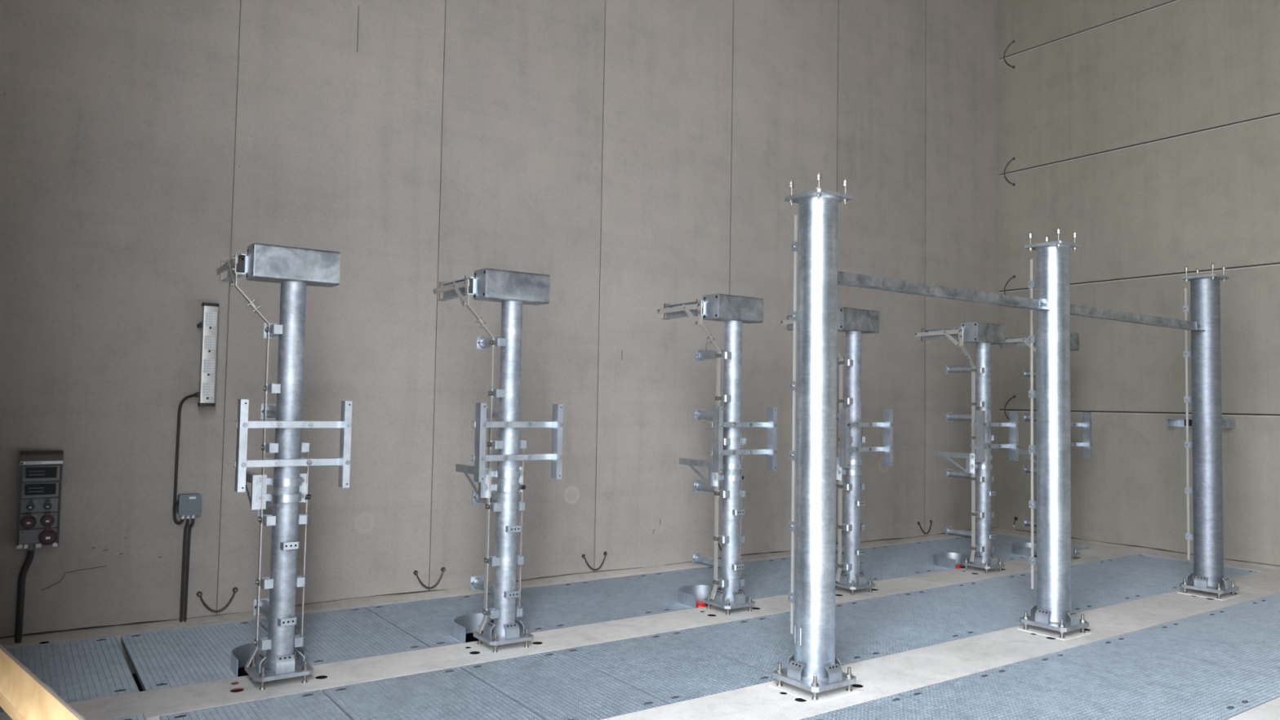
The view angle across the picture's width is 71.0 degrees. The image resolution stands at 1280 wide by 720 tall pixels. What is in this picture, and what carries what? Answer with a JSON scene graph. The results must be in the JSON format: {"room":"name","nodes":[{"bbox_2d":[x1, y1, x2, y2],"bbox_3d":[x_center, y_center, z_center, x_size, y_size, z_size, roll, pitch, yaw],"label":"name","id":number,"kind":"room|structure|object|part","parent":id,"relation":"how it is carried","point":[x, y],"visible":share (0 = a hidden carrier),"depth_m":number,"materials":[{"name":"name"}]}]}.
{"room":"electrical substation room","nodes":[
{"label":"electrical substation room","id":0,"kind":"room"},
{"bbox_2d":[0,0,999,639],"bbox_3d":[0.313,-1.997,9.535,12.000,8.900,0.210,3,-3,-35],"label":"wall","id":1,"kind":"structure","parent":0,"point":[639,157],"depth_m":7.96,"materials":[{"name":"concrete"}]},
{"bbox_2d":[14,550,34,643],"bbox_3d":[-4.176,1.601,6.087,0.092,0.623,0.044,1,-3,-8],"label":"cable","id":2,"kind":"object","parent":1,"relation":"attached to","point":[30,553],"visible":1,"depth_m":6.07,"materials":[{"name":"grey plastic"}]},
{"bbox_2d":[16,450,63,550],"bbox_3d":[-4.093,0.958,6.113,0.244,0.670,0.157,3,-3,-35],"label":"power outlet","id":3,"kind":"object","parent":1,"relation":"attached to","point":[41,471],"visible":1,"depth_m":6.07,"materials":[{"name":"grey plastic"}]},
{"bbox_3d":[-4.165,0.969,6.020,0.012,0.548,0.030,3,-3,-35],"label":"rail","id":4,"kind":"part","parent":3,"relation":"part of","materials":[{"name":"black plastic"}]},
{"bbox_2d":[20,512,36,528],"bbox_3d":[-4.108,1.082,6.026,0.091,0.112,0.040,3,-3,-35],"label":"socket","id":5,"kind":"object","parent":3,"relation":"attached to","point":[28,520],"depth_m":6.02,"materials":[{"name":"red plastic"}]},
{"bbox_2d":[26,499,35,511],"bbox_3d":[-4.102,0.979,6.034,0.052,0.072,0.040,3,-3,-35],"label":"socket","id":6,"kind":"object","parent":3,"relation":"attached to","point":[30,504],"depth_m":6.03,"materials":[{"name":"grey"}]},
{"bbox_3d":[-4.076,1.192,6.073,0.208,0.100,0.023,3,-3,-35],"label":"module panel","id":7,"kind":"part","parent":3,"relation":"part of","materials":[{"name":"grey plastic"}]},
{"bbox_3d":[-4.074,1.087,6.078,0.208,0.100,0.023,3,-3,-35],"label":"module panel","id":8,"kind":"part","parent":3,"relation":"part of","materials":[{"name":"grey plastic"}]},
{"bbox_3d":[-4.073,0.985,6.083,0.208,0.095,0.023,3,-3,-35],"label":"module panel","id":9,"kind":"part","parent":3,"relation":"part of","materials":[{"name":"grey plastic"}]},
{"bbox_3d":[-4.066,0.880,6.082,0.208,0.105,0.038,3,-3,-35],"label":"module panel","id":10,"kind":"part","parent":3,"relation":"part of","materials":[{"name":"grey plastic"}]},
{"bbox_3d":[-4.064,0.767,6.087,0.208,0.110,0.038,3,-3,-35],"label":"module panel","id":11,"kind":"part","parent":3,"relation":"part of","materials":[{"name":"grey plastic"}]},
{"bbox_2d":[19,450,63,464],"bbox_3d":[-4.088,0.666,6.128,0.244,0.084,0.157,3,-3,-35],"label":"hood","id":12,"kind":"object","parent":3,"relation":"attached to","point":[27,457],"depth_m":6.08,"materials":[{"name":"black plastic"}]},
{"bbox_2d":[40,511,54,526],"bbox_3d":[-4.022,1.081,6.087,0.084,0.104,0.040,3,-3,-35],"label":"socket","id":13,"kind":"object","parent":3,"relation":"attached to","point":[46,517],"depth_m":6.08,"materials":[{"name":"red plastic"}]},
{"bbox_2d":[38,525,57,545],"bbox_3d":[-4.018,1.193,6.086,0.109,0.130,0.040,3,-3,-35],"label":"socket","id":14,"kind":"object","parent":3,"relation":"attached to","point":[47,535],"depth_m":6.08,"materials":[{"name":"red plastic"}]},
{"bbox_2d":[43,499,52,510],"bbox_3d":[-4.022,0.983,6.090,0.052,0.072,0.040,3,-3,-35],"label":"socket","id":15,"kind":"object","parent":3,"relation":"attached to","point":[47,504],"depth_m":6.08,"materials":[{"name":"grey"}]},
{"bbox_3d":[-3.981,0.978,6.149,0.012,0.548,0.030,3,-3,-35],"label":"rail","id":16,"kind":"part","parent":3,"relation":"part of","materials":[{"name":"black plastic"}]},
{"bbox_2d":[179,518,189,622],"bbox_3d":[-3.381,1.563,6.655,0.052,0.783,0.025,-1,-3,32],"label":"cable","id":17,"kind":"object","parent":1,"relation":"attached to","point":[184,537],"visible":1,"depth_m":6.66,"materials":[{"name":"grey plastic"}]},
{"bbox_2d":[173,394,196,524],"bbox_3d":[-3.366,0.736,6.653,0.169,0.967,0.042,0,-3,11],"label":"cable","id":18,"kind":"object","parent":1,"relation":"attached to","point":[186,397],"visible":1,"depth_m":6.65,"materials":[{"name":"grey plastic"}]},
{"bbox_2d":[174,493,201,519],"bbox_3d":[-3.364,1.087,6.667,0.169,0.181,0.086,3,-3,-35],"label":"junction box","id":19,"kind":"object","parent":1,"relation":"attached to","point":[188,504],"visible":1,"depth_m":6.64,"materials":[{"name":"grey plastic"}]},
{"bbox_2d":[182,518,195,622],"bbox_3d":[-3.355,1.564,6.674,0.058,0.783,0.028,0,-3,15],"label":"cable","id":20,"kind":"object","parent":1,"relation":"attached to","point":[188,551],"visible":1,"depth_m":6.67,"materials":[{"name":"grey plastic"}]},
{"bbox_2d":[194,302,219,406],"bbox_3d":[-3.254,-0.039,6.732,0.121,0.770,0.172,3,-3,-35],"label":"wall lamp","id":21,"kind":"object","parent":1,"relation":"attached to","point":[206,393],"visible":1,"depth_m":6.67,"materials":[{"name":"silver metal"}]},
{"bbox_2d":[196,586,238,612],"bbox_3d":[-3.198,1.822,6.788,0.290,0.170,0.037,3,-3,-35],"label":"cable","id":22,"kind":"object","parent":1,"relation":"attached to","point":[235,589],"visible":1,"depth_m":6.77,"materials":[{"name":"black rubber"}]},
{"bbox_2d":[413,567,445,588],"bbox_3d":[-1.816,1.892,7.759,0.290,0.170,0.037,3,-3,-35],"label":"cable","id":23,"kind":"object","parent":1,"relation":"attached to","point":[442,569],"visible":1,"depth_m":7.74,"materials":[{"name":"black rubber"}]},
{"bbox_2d":[0,527,1000,645],"bbox_3d":[0.296,2.127,9.235,11.630,0.034,0.045,3,-3,-35],"label":"baseboard","id":24,"kind":"structure","parent":1,"relation":"attached to","point":[4,642],"depth_m":7.43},
{"bbox_2d":[582,551,607,570],"bbox_3d":[-0.434,1.962,8.729,0.290,0.170,0.037,3,-3,-35],"label":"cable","id":25,"kind":"object","parent":1,"relation":"attached to","point":[605,553],"visible":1,"depth_m":8.71,"materials":[{"name":"black rubber"}]},
{"bbox_2d":[917,520,932,533],"bbox_3d":[3.711,2.173,11.642,0.290,0.170,0.037,3,-3,-35],"label":"strap","id":26,"kind":"object","parent":1,"relation":"attached to","point":[931,521],"visible":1,"depth_m":11.61,"materials":[{"name":"black rubber"}]},
{"bbox_2d":[0,530,1279,719],"bbox_3d":[4.271,2.392,3.481,11.820,0.900,14.110,3,-3,-35],"label":"floor","id":27,"kind":"structure","parent":0,"point":[878,677],"depth_m":6.16,"materials":[{"name":"concrete"}]},
{"bbox_2d":[0,644,85,719],"bbox_3d":[-1.052,1.235,1.649,2.600,1.052,0.088,-2,-4,44],"label":"guard rail","id":28,"kind":"object","parent":27,"relation":"on","point":[24,695],"visible":1,"depth_m":1.92,"materials":[{"name":"brown"}]},
{"bbox_2d":[0,635,139,712],"bbox_3d":[-3.617,1.909,5.462,0.851,0.036,1.420,3,-3,-35],"label":"panel","id":29,"kind":"object","parent":27,"relation":"on","point":[95,668],"visible":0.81,"depth_m":5.56,"materials":[{"name":"grey metal"}]},
{"bbox_2d":[107,713,146,719],"bbox_3d":[-2.568,1.834,3.945,0.818,0.036,1.300,3,-3,-35],"label":"panel","id":30,"kind":"object","parent":27,"relation":"on","point":[140,717],"visible":1,"depth_m":4.65,"materials":[{"name":"grey"}]},
{"bbox_2d":[120,619,305,690],"bbox_3d":[-2.879,1.905,5.982,0.891,0.140,1.420,3,-3,-35],"label":"panel","id":31,"kind":"object","parent":27,"relation":"on","point":[163,659],"visible":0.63,"depth_m":5.87,"materials":[{"name":"grey metal"}]},
{"bbox_3d":[-2.382,1.899,5.691,0.399,0.140,0.368,3,-3,-35],"label":"toe plate","id":32,"kind":"part","parent":31,"relation":"part of","materials":[{"name":"silver metal"}]},
{"bbox_2d":[230,688,244,692],"bbox_3d":[-2.324,1.908,5.173,0.076,0.007,0.076,3,-3,-35],"label":"conduit sleeve","id":33,"kind":"object","parent":27,"relation":"on","point":[234,688],"visible":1,"depth_m":5.20,"materials":[{"name":"red"}]},
{"bbox_2d":[159,689,351,719],"bbox_3d":[-1.831,1.893,4.454,0.833,0.036,1.285,3,-3,-35],"label":"panel","id":34,"kind":"object","parent":27,"relation":"on","point":[313,704],"visible":1,"depth_m":4.85,"materials":[{"name":"grey metal"}]},
{"bbox_2d":[215,243,351,689],"bbox_3d":[-2.269,0.626,5.600,0.662,2.600,0.859,3,-3,-35],"label":"support post","id":35,"kind":"object","parent":27,"relation":"on","point":[295,268],"visible":1,"depth_m":5.38,"materials":[{"name":"silver metal"}]},
{"bbox_3d":[-2.541,-0.571,5.604,0.058,0.120,0.528,3,-3,-35],"label":"cable arm","id":36,"kind":"part","parent":35,"relation":"part of","materials":[{"name":"silver metal"}]},
{"bbox_3d":[-2.321,-0.586,5.348,0.008,0.204,0.198,3,-3,-35],"label":"plate","id":37,"kind":"part","parent":35,"relation":"part of","materials":[{"name":"silver metal"}]},
{"bbox_3d":[-2.163,1.847,5.374,0.332,0.035,0.332,3,-3,-35],"label":"plate","id":38,"kind":"part","parent":35,"relation":"part of","materials":[{"name":"silver metal"}]},
{"bbox_3d":[-2.079,0.788,5.523,0.040,0.175,0.006,3,-3,-35],"label":"plate","id":39,"kind":"part","parent":35,"relation":"part of","materials":[{"name":"silver metal"}]},
{"bbox_2d":[258,607,431,666],"bbox_3d":[-2.173,1.982,6.476,0.823,0.036,1.420,3,-3,-35],"label":"panel","id":40,"kind":"object","parent":27,"relation":"on","point":[353,633],"visible":0.67,"depth_m":6.39,"materials":[{"name":"grey metal"}]},
{"bbox_2d":[321,666,544,719],"bbox_3d":[-1.136,1.928,4.942,0.853,0.036,1.285,3,-3,-35],"label":"panel","id":41,"kind":"object","parent":27,"relation":"on","point":[451,693],"visible":0.99,"depth_m":5.08,"materials":[{"name":"grey metal"}]},
{"bbox_2d":[364,594,552,648],"bbox_3d":[-1.441,1.978,6.992,0.953,0.140,1.420,3,-3,-35],"label":"panel","id":42,"kind":"object","parent":27,"relation":"on","point":[443,621],"visible":0.75,"depth_m":6.93,"materials":[{"name":"grey metal"}]},
{"bbox_3d":[-1.168,1.961,6.543,0.399,0.140,0.368,3,-3,-35],"label":"toe plate","id":43,"kind":"part","parent":42,"relation":"part of","materials":[{"name":"silver metal"}]},
{"bbox_2d":[433,267,563,652],"bbox_3d":[-1.055,0.687,6.453,0.662,2.600,0.859,3,-3,-35],"label":"support post","id":44,"kind":"object","parent":27,"relation":"on","point":[513,289],"visible":1,"depth_m":6.23,"materials":[{"name":"silver metal"}]},
{"bbox_3d":[-1.327,-0.509,6.457,0.058,0.120,0.528,3,-3,-35],"label":"cable arm","id":45,"kind":"part","parent":44,"relation":"part of","materials":[{"name":"silver metal"}]},
{"bbox_3d":[-1.107,-0.524,6.201,0.008,0.204,0.198,3,-3,-35],"label":"plate","id":46,"kind":"part","parent":44,"relation":"part of","materials":[{"name":"silver metal"}]},
{"bbox_3d":[-0.949,1.909,6.227,0.332,0.035,0.332,3,-3,-35],"label":"plate","id":47,"kind":"part","parent":44,"relation":"part of","materials":[{"name":"silver metal"}]},
{"bbox_3d":[-0.865,0.850,6.376,0.040,0.175,0.006,3,-3,-35],"label":"plate","id":48,"kind":"part","parent":44,"relation":"part of","materials":[{"name":"silver metal"}]},
{"bbox_2d":[459,650,668,719],"bbox_3d":[-0.494,1.961,5.393,0.703,0.036,1.285,3,-3,-35],"label":"panel","id":49,"kind":"object","parent":27,"relation":"on","point":[553,685],"visible":0.93,"depth_m":5.33,"materials":[{"name":"grey metal"}]},
{"bbox_2d":[474,582,661,629],"bbox_3d":[-0.636,2.060,7.556,1.003,0.036,1.420,3,-3,-35],"label":"panel","id":50,"kind":"object","parent":27,"relation":"on","point":[554,606],"visible":0.78,"depth_m":7.45,"materials":[{"name":"grey metal"}]},
{"bbox_2d":[573,573,719,613],"bbox_3d":[0.129,2.057,8.095,0.853,0.140,1.420,3,-3,-35],"label":"panel","id":51,"kind":"object","parent":27,"relation":"on","point":[656,593],"visible":0.74,"depth_m":7.99,"materials":[{"name":"grey metal"}]},
{"bbox_3d":[0.520,2.047,7.729,0.399,0.140,0.368,3,-3,-35],"label":"toe plate","id":52,"kind":"part","parent":51,"relation":"part of","materials":[{"name":"silver metal"}]},
{"bbox_2d":[556,633,777,704],"bbox_3d":[0.160,1.994,5.852,0.883,0.036,1.285,3,-3,-35],"label":"panel","id":53,"kind":"object","parent":27,"relation":"on","point":[666,668],"visible":0.93,"depth_m":5.78,"materials":[{"name":"grey metal"}]},
{"bbox_2d":[696,600,706,608],"bbox_3d":[0.503,2.283,7.573,0.132,0.475,0.122,3,-3,-35],"label":"conduit","id":54,"kind":"object","parent":27,"relation":"attached to","point":[699,603],"visible":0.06,"depth_m":7.54,"materials":[{"name":"red"}]},
{"bbox_2d":[657,293,777,615],"bbox_3d":[0.633,0.773,7.639,0.662,2.600,0.859,3,-3,-35],"label":"support post","id":55,"kind":"object","parent":27,"relation":"on","point":[734,310],"visible":1,"depth_m":7.42,"materials":[{"name":"silver metal"}]},
{"bbox_3d":[0.361,-0.423,7.643,0.058,0.120,0.528,3,-3,-35],"label":"cable arm","id":56,"kind":"part","parent":55,"relation":"part of","materials":[{"name":"silver metal"}]},
{"bbox_3d":[0.581,-0.438,7.387,0.008,0.204,0.198,3,-3,-35],"label":"plate","id":57,"kind":"part","parent":55,"relation":"part of","materials":[{"name":"silver metal"}]},
{"bbox_3d":[0.739,1.994,7.413,0.332,0.035,0.332,3,-3,-35],"label":"plate","id":58,"kind":"part","parent":55,"relation":"part of","materials":[{"name":"silver metal"}]},
{"bbox_2d":[648,566,795,599],"bbox_3d":[0.831,2.135,8.587,0.853,0.036,1.420,3,-3,-35],"label":"panel","id":59,"kind":"object","parent":27,"relation":"on","point":[755,587],"visible":0.53,"depth_m":8.62,"materials":[{"name":"grey metal"}]},
{"bbox_2d":[661,618,874,675],"bbox_3d":[0.872,2.030,6.352,0.843,0.036,1.285,3,-3,-35],"label":"panel","id":60,"kind":"object","parent":27,"relation":"on","point":[758,646],"visible":0.66,"depth_m":6.40,"materials":[{"name":"grey metal"}]},
{"bbox_2d":[740,559,869,586],"bbox_3d":[1.531,2.128,9.080,0.843,0.140,1.420,3,-3,-35],"label":"panel","id":61,"kind":"object","parent":27,"relation":"on","point":[774,570],"visible":0.3,"depth_m":9.23,"materials":[{"name":"grey metal"}]},
{"bbox_2d":[768,172,860,703],"bbox_3d":[1.073,0.429,5.458,0.380,3.094,0.380,3,-3,-35],"label":"steel column","id":62,"kind":"structure","parent":27,"relation":"on","point":[814,673],"depth_m":5.36,"materials":[{"name":"metal"}]},
{"bbox_3d":[1.047,1.899,5.388,0.376,0.041,0.376,3,-3,-35],"label":"plate","id":63,"kind":"part","parent":62,"relation":"part of","materials":[{"name":"silver metal"}]},
{"bbox_3d":[1.098,-0.997,5.525,0.304,0.020,0.304,3,-3,-35],"label":"plate","id":64,"kind":"part","parent":62,"relation":"part of","materials":[{"name":"silver metal"}]},
{"bbox_2d":[837,271,1049,311],"bbox_3d":[2.165,-0.475,6.241,2.372,0.095,0.062,3,-3,-35],"label":"beam","id":65,"kind":"structure","parent":62,"relation":"attached to","point":[844,278],"depth_m":6.17,"materials":[{"name":"silver metal"}]},
{"bbox_2d":[780,306,893,595],"bbox_3d":[1.843,0.834,8.489,0.662,2.600,0.859,3,-3,-35],"label":"support post","id":66,"kind":"object","parent":27,"relation":"on","point":[855,322],"visible":0.78,"depth_m":8.25,"materials":[{"name":"silver metal"}]},
{"bbox_3d":[1.571,-0.362,8.493,0.058,0.120,0.528,3,-3,-35],"label":"cable arm","id":67,"kind":"part","parent":66,"relation":"part of","materials":[{"name":"silver metal"}]},
{"bbox_3d":[1.791,-0.377,8.237,0.008,0.204,0.198,3,-3,-35],"label":"plate","id":68,"kind":"part","parent":66,"relation":"part of","materials":[{"name":"silver metal"}]},
{"bbox_3d":[1.949,2.056,8.263,0.332,0.035,0.332,3,-3,-35],"label":"plate","id":69,"kind":"part","parent":66,"relation":"part of","materials":[{"name":"silver metal"}]},
{"bbox_2d":[774,555,926,581],"bbox_3d":[2.221,2.205,9.563,0.833,0.036,1.420,3,-3,-35],"label":"panel","id":70,"kind":"object","parent":27,"relation":"on","point":[877,571],"visible":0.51,"depth_m":9.31,"materials":[{"name":"grey metal"}]},
{"bbox_2d":[747,603,969,657],"bbox_3d":[1.660,2.070,6.906,1.073,0.036,1.285,3,-3,-35],"label":"panel","id":71,"kind":"object","parent":27,"relation":"on","point":[867,633],"visible":0.74,"depth_m":6.79,"materials":[{"name":"grey metal"}]},
{"bbox_2d":[799,693,972,719],"bbox_3d":[1.551,1.957,4.563,0.833,0.036,1.275,3,-3,-35],"label":"panel","id":72,"kind":"object","parent":27,"relation":"on","point":[894,707],"visible":1,"depth_m":5.01,"materials":[{"name":"grey metal"}]},
{"bbox_2d":[835,546,970,573],"bbox_3d":[2.913,2.199,10.050,0.843,0.140,1.420,3,-3,-35],"label":"panel","id":73,"kind":"object","parent":27,"relation":"on","point":[941,562],"visible":0.76,"depth_m":9.90,"materials":[{"name":"grey metal"}]},
{"bbox_3d":[3.390,2.193,9.745,0.399,0.140,0.368,3,-3,-35],"label":"toe plate","id":74,"kind":"part","parent":73,"relation":"part of","materials":[{"name":"silver metal"}]},
{"bbox_2d":[841,591,1023,636],"bbox_3d":[2.474,2.111,7.478,0.903,0.036,1.285,3,-3,-35],"label":"panel","id":75,"kind":"object","parent":27,"relation":"on","point":[958,618],"visible":0.77,"depth_m":7.44,"materials":[{"name":"grey metal"}]},
{"bbox_2d":[876,542,1020,562],"bbox_3d":[3.599,2.275,10.531,0.823,0.036,1.420,3,-3,-35],"label":"panel","id":76,"kind":"object","parent":27,"relation":"on","point":[916,548],"visible":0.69,"depth_m":10.74,"materials":[{"name":"grey metal"}]},
{"bbox_2d":[955,564,961,568],"bbox_3d":[3.372,2.429,9.589,0.132,0.475,0.122,3,-3,-35],"label":"conduit","id":77,"kind":"object","parent":27,"relation":"attached to","point":[957,566],"visible":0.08,"depth_m":9.55,"materials":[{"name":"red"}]},
{"bbox_2d":[914,321,1019,573],"bbox_3d":[3.503,0.919,9.655,0.662,2.600,0.859,3,-3,-35],"label":"support post","id":78,"kind":"object","parent":27,"relation":"on","point":[984,335],"visible":1,"depth_m":9.44,"materials":[{"name":"silver metal"}]},
{"bbox_3d":[3.231,-0.278,9.659,0.058,0.120,0.528,3,-3,-35],"label":"cable arm","id":79,"kind":"part","parent":78,"relation":"part of","materials":[{"name":"silver metal"}]},
{"bbox_3d":[3.451,-0.293,9.403,0.008,0.204,0.198,3,-3,-35],"label":"plate","id":80,"kind":"part","parent":78,"relation":"part of","materials":[{"name":"silver metal"}]},
{"bbox_3d":[3.609,2.140,9.429,0.332,0.035,0.332,3,-3,-35],"label":"plate","id":81,"kind":"part","parent":78,"relation":"part of","materials":[{"name":"silver metal"}]},
{"bbox_2d":[920,537,1036,559],"bbox_3d":[4.266,2.267,11.001,0.793,0.140,1.420,3,-3,-35],"label":"panel","id":82,"kind":"object","parent":27,"relation":"on","point":[1022,550],"visible":0.65,"depth_m":10.86,"materials":[{"name":"grey metal"}]},
{"bbox_3d":[4.592,2.254,10.590,0.399,0.140,0.368,3,-3,-35],"label":"toe plate","id":83,"kind":"part","parent":82,"relation":"part of","materials":[{"name":"silver metal"}]},
{"bbox_2d":[909,583,1090,617],"bbox_3d":[3.169,2.147,7.966,0.783,0.036,1.285,3,-3,-35],"label":"panel","id":84,"kind":"object","parent":27,"relation":"on","point":[1005,602],"visible":0.7,"depth_m":8.05,"materials":[{"name":"grey metal"}]},
{"bbox_2d":[897,671,1152,719],"bbox_3d":[2.246,1.992,5.051,0.853,0.036,1.275,3,-3,-35],"label":"panel","id":85,"kind":"object","parent":27,"relation":"on","point":[980,695],"visible":0.98,"depth_m":5.23,"materials":[{"name":"grey metal"}]},
{"bbox_2d":[958,533,1094,551],"bbox_3d":[4.923,2.343,11.461,0.803,0.036,1.420,3,-3,-35],"label":"panel","id":86,"kind":"object","parent":27,"relation":"on","point":[1000,539],"visible":0.32,"depth_m":11.61,"materials":[{"name":"grey metal"}]},
{"bbox_2d":[996,332,1092,559],"bbox_3d":[4.705,0.980,10.499,0.662,2.600,0.859,3,-3,-35],"label":"support post","id":87,"kind":"object","parent":27,"relation":"on","point":[1013,341],"visible":0.2,"depth_m":10.40,"materials":[{"name":"silver metal"}]},
{"bbox_3d":[4.433,-0.216,10.503,0.058,0.120,0.528,3,-3,-35],"label":"cable arm","id":88,"kind":"part","parent":87,"relation":"part of","materials":[{"name":"silver metal"}]},
{"bbox_3d":[4.811,2.201,10.274,0.332,0.035,0.332,3,-3,-35],"label":"plate","id":89,"kind":"part","parent":87,"relation":"part of","materials":[{"name":"silver metal"}]},
{"bbox_2d":[961,574,1140,609],"bbox_3d":[3.835,2.180,8.434,0.833,0.036,1.285,3,-3,-35],"label":"panel","id":90,"kind":"object","parent":27,"relation":"on","point":[1082,597],"visible":0.7,"depth_m":8.39,"materials":[{"name":"grey metal"}]},
{"bbox_2d":[1017,226,1091,639],"bbox_3d":[3.207,0.538,6.957,0.380,3.094,0.380,3,-3,-35],"label":"steel column","id":91,"kind":"structure","parent":27,"relation":"on","point":[1053,615],"depth_m":6.87,"materials":[{"name":"silver metal"}]},
{"bbox_3d":[3.232,-0.889,7.024,0.304,0.020,0.304,3,-3,-35],"label":"plate","id":92,"kind":"part","parent":91,"relation":"part of","materials":[{"name":"silver metal"}]},
{"bbox_3d":[3.181,2.007,6.888,0.376,0.041,0.376,3,-3,-35],"label":"plate","id":93,"kind":"part","parent":91,"relation":"part of","materials":[{"name":"silver metal"}]},
{"bbox_2d":[1011,568,1183,598],"bbox_3d":[4.551,2.217,8.937,0.903,0.036,1.285,3,-3,-35],"label":"panel","id":94,"kind":"object","parent":27,"relation":"on","point":[1127,587],"visible":0.73,"depth_m":8.78,"materials":[{"name":"grey metal"}]},
{"bbox_2d":[984,655,1251,719],"bbox_3d":[2.879,2.025,5.497,0.683,0.036,1.275,3,-3,-35],"label":"panel","id":95,"kind":"object","parent":27,"relation":"on","point":[1144,699],"visible":0.95,"depth_m":5.45,"materials":[{"name":"grey metal"}]},
{"bbox_2d":[1071,560,1193,586],"bbox_3d":[5.262,2.253,9.436,0.823,0.036,1.285,3,-3,-35],"label":"panel","id":96,"kind":"object","parent":27,"relation":"on","point":[1125,571],"visible":0.63,"depth_m":9.48,"materials":[{"name":"grey metal"}]},
{"bbox_2d":[1043,639,1279,708],"bbox_3d":[3.501,2.056,5.933,0.823,0.036,1.275,3,-3,-35],"label":"panel","id":97,"kind":"object","parent":27,"relation":"on","point":[1244,688],"visible":0.91,"depth_m":5.88,"materials":[{"name":"grey metal"}]},
{"bbox_2d":[1100,554,1260,578],"bbox_3d":[5.961,2.288,9.927,0.873,0.036,1.285,3,-3,-35],"label":"panel","id":98,"kind":"object","parent":27,"relation":"on","point":[1144,561],"visible":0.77,"depth_m":9.99,"materials":[{"name":"grey metal"}]},
{"bbox_2d":[1105,624,1279,678],"bbox_3d":[4.191,2.091,6.418,0.853,0.036,1.275,3,-3,-35],"label":"panel","id":99,"kind":"object","parent":27,"relation":"on","point":[1256,658],"visible":0.91,"depth_m":6.50,"materials":[{"name":"grey metal"}]},
{"bbox_2d":[1177,262,1240,600],"bbox_3d":[5.349,0.646,8.462,0.380,3.094,0.380,3,-3,-35],"label":"steel column","id":100,"kind":"structure","parent":27,"relation":"on","point":[1205,353],"depth_m":8.38,"materials":[{"name":"silver metal"}]},
{"bbox_2d":[1070,304,1204,331],"bbox_3d":[4.303,-0.367,7.743,2.382,0.095,0.062,3,-3,-35],"label":"beam","id":101,"kind":"structure","parent":100,"relation":"attached to","point":[1077,310],"depth_m":7.72,"materials":[{"name":"silver metal"}]},
{"bbox_3d":[5.374,-0.780,8.529,0.304,0.020,0.304,3,-3,-35],"label":"plate","id":102,"kind":"part","parent":100,"relation":"part of","materials":[{"name":"silver metal"}]},
{"bbox_3d":[5.323,2.116,8.392,0.376,0.041,0.376,3,-3,-35],"label":"plate","id":103,"kind":"part","parent":100,"relation":"part of","materials":[{"name":"silver metal"}]},
{"bbox_2d":[1161,611,1279,648],"bbox_3d":[4.882,2.126,6.904,0.823,0.036,1.275,3,-3,-35],"label":"panel","id":104,"kind":"object","parent":27,"relation":"on","point":[1265,633],"visible":0.94,"depth_m":7.12,"materials":[{"name":"grey metal"}]},
{"bbox_2d":[1208,600,1279,625],"bbox_3d":[5.569,2.161,7.386,0.843,0.036,1.275,3,-3,-35],"label":"panel","id":105,"kind":"object","parent":27,"relation":"on","point":[1250,610],"visible":0.94,"depth_m":7.70,"materials":[{"name":"grey metal"}]},
{"bbox_2d":[1251,592,1279,605],"bbox_3d":[6.280,2.197,7.886,0.883,0.036,1.275,3,-3,-35],"label":"panel","id":106,"kind":"object","parent":27,"relation":"on","point":[1274,599],"visible":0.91,"depth_m":8.20,"materials":[{"name":"grey metal"}]},
{"bbox_2d":[998,0,1279,566],"bbox_3d":[9.148,-1.951,7.221,0.210,8.900,14.160,3,-3,-35],"label":"wall","id":107,"kind":"structure","parent":0,"point":[1147,131],"depth_m":11.10,"materials":[{"name":"concrete"}]},
{"bbox_2d":[1003,40,1014,68],"bbox_3d":[5.248,-4.331,12.748,0.025,0.410,0.160,3,-4,-41],"label":"strap","id":108,"kind":"object","parent":107,"relation":"attached to","point":[1013,41],"visible":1,"depth_m":12.76,"materials":[{"name":"black metal"}]},
{"bbox_2d":[1004,156,1015,186],"bbox_3d":[5.218,-2.654,12.668,0.025,0.410,0.160,3,-4,-41],"label":"strap","id":109,"kind":"object","parent":107,"relation":"attached to","point":[1013,157],"visible":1,"depth_m":12.67,"materials":[{"name":"black metal"}]},
{"bbox_2d":[1004,395,1015,419],"bbox_3d":[5.160,0.697,12.510,0.025,0.410,0.160,3,-4,-41],"label":"strap","id":110,"kind":"object","parent":107,"relation":"attached to","point":[1014,396],"visible":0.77,"depth_m":12.53,"materials":[{"name":"black metal"}]},
{"bbox_2d":[1004,275,1015,294],"bbox_3d":[5.189,-0.981,12.589,0.025,0.410,0.160,3,-4,-41],"label":"strap","id":111,"kind":"object","parent":107,"relation":"attached to","point":[1013,276],"visible":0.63,"depth_m":12.61,"materials":[{"name":"black metal"}]},
{"bbox_2d":[1000,528,1279,569],"bbox_3d":[9.024,2.172,6.898,0.040,0.030,13.810,3,-3,-35],"label":"baseboard","id":112,"kind":"structure","parent":107,"relation":"attached to","point":[1002,529],"depth_m":10.91,"materials":[{"name":"grey concrete"}]},
{"bbox_2d":[1167,417,1235,428],"bbox_3d":[6.505,0.733,10.405,0.249,0.097,0.620,3,-3,-35],"label":"wall bracket","id":113,"kind":"object","parent":107,"relation":"attached to","point":[1227,424],"visible":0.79,"depth_m":10.53,"materials":[{"name":"silver metal"}]}
]}

